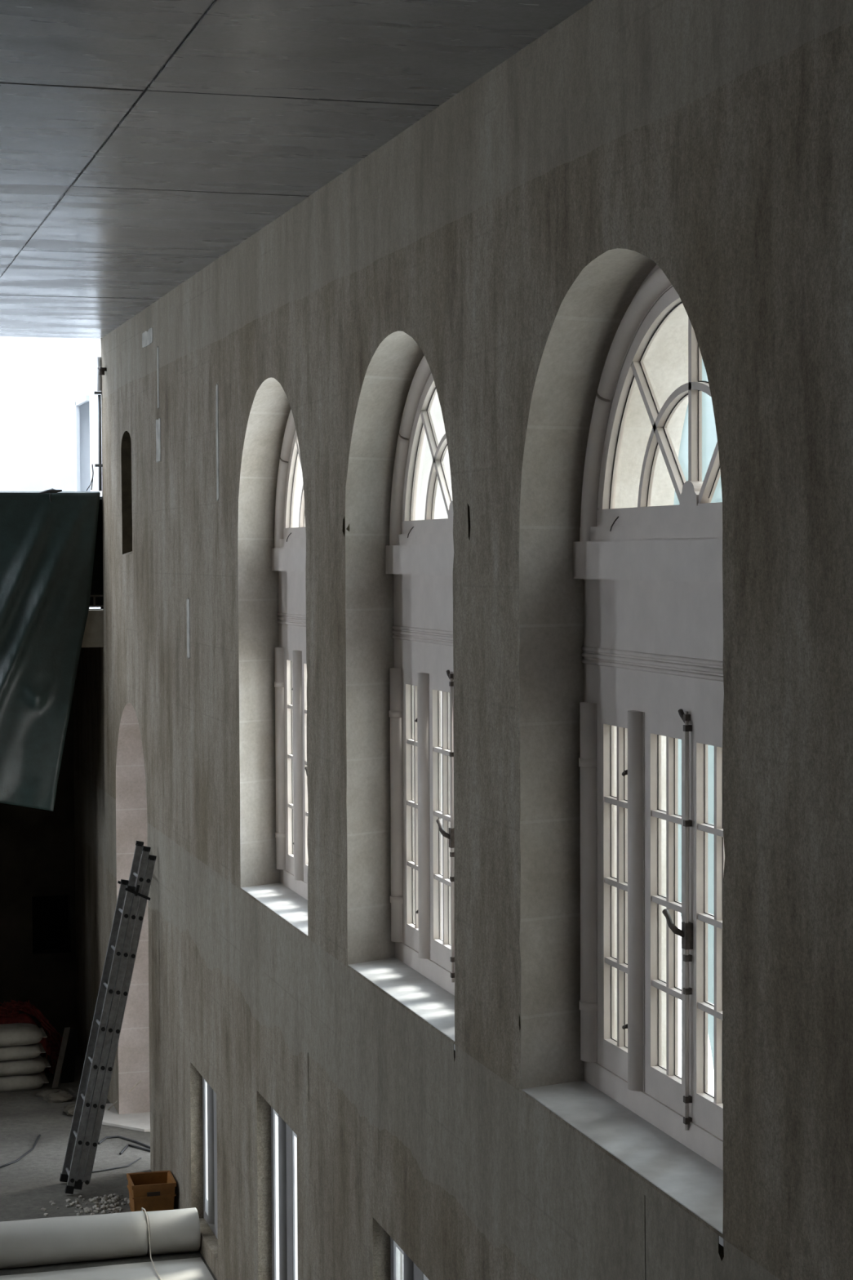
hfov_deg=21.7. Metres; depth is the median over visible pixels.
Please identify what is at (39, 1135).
cable
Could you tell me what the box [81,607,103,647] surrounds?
gallery slab
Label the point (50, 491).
tie
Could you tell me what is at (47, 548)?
tarpaulin
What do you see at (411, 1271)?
window
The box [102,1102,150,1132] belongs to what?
board
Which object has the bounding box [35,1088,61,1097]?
lump
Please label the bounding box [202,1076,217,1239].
window
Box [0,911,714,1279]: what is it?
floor
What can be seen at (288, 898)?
window
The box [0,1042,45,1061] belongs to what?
sack
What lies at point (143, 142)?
ceiling
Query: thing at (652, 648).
window
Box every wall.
[0,336,76,1042]
[73,0,852,1279]
[73,337,102,496]
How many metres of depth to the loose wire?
23.64 m
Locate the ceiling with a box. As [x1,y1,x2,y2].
[0,0,593,338]
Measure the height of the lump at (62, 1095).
0.101 m
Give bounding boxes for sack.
[0,1022,47,1046]
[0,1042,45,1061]
[0,1054,50,1075]
[0,1071,48,1092]
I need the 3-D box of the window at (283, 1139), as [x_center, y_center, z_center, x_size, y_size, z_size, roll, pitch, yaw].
[-0.953,4.230,15.780,0.105,1.790,1.320,-1,2,-16]
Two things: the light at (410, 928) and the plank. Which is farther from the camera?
the plank
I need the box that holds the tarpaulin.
[0,491,100,811]
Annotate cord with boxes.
[141,1207,161,1279]
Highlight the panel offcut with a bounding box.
[60,1027,77,1083]
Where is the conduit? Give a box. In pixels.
[93,356,102,490]
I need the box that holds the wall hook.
[97,366,106,375]
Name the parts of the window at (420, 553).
sill, transom panel, frame, casement handle, espagnolette rod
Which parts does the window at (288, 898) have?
sill, transom panel, frame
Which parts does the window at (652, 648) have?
sill, transom panel, frame, casement handle, espagnolette rod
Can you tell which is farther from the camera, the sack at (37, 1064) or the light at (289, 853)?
the sack at (37, 1064)
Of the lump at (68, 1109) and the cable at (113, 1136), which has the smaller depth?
the cable at (113, 1136)
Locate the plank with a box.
[51,1026,70,1088]
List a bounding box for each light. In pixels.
[284,648,297,875]
[401,668,421,951]
[596,703,631,1081]
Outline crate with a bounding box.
[126,1169,176,1211]
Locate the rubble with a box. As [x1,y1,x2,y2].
[40,1193,129,1215]
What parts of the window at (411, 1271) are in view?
frame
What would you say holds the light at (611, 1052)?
attached to the window at (652, 648)
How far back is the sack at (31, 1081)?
24.40 m
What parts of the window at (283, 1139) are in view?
frame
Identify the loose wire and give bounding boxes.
[86,464,93,490]
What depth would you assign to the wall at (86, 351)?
25.35 m
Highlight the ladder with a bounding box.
[59,840,156,1194]
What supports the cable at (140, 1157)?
on the floor
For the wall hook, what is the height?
0.098 m
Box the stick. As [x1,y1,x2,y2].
[107,1080,142,1110]
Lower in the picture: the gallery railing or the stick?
the stick
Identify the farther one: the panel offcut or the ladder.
the panel offcut
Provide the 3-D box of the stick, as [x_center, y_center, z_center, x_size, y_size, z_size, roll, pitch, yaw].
[-3.174,4.788,23.288,0.473,0.412,0.019,1,3,30]
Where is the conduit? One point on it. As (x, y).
(100, 465)
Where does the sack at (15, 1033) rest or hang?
on the sack at (29, 1051)
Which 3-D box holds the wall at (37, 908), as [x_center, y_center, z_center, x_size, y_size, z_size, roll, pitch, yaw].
[-9.042,-0.356,25.078,11.600,10.600,0.300,-1,2,-16]
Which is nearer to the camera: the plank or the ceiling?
the ceiling
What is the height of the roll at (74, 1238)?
0.364 m
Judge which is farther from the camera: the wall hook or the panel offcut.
the panel offcut
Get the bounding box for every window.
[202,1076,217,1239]
[241,408,308,935]
[271,1106,297,1279]
[348,355,455,1050]
[390,1236,429,1279]
[521,264,724,1246]
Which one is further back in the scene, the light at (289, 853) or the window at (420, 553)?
the light at (289, 853)
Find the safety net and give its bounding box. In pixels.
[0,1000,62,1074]
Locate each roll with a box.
[0,1210,147,1268]
[144,1207,200,1255]
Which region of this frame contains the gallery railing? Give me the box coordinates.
[89,496,103,608]
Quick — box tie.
[39,488,62,502]
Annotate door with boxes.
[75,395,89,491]
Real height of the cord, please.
0.368 m
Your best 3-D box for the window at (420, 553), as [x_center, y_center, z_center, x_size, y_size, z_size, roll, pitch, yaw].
[0.027,0.127,12.568,0.438,3.907,2.600,-1,2,-16]
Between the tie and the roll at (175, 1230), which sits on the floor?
the roll at (175, 1230)
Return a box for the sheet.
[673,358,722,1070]
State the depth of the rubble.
20.07 m
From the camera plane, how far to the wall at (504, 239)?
10.71 m
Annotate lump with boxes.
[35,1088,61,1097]
[43,1090,73,1102]
[62,1102,83,1115]
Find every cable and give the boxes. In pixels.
[0,1133,40,1168]
[92,1156,141,1172]
[97,1135,150,1155]
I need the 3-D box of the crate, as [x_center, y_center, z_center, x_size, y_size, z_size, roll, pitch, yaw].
[-2.455,4.958,19.824,0.391,0.319,0.416,-1,2,-14]
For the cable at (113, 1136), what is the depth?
22.13 m
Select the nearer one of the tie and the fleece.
the fleece
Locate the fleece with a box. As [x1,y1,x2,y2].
[0,1257,213,1279]

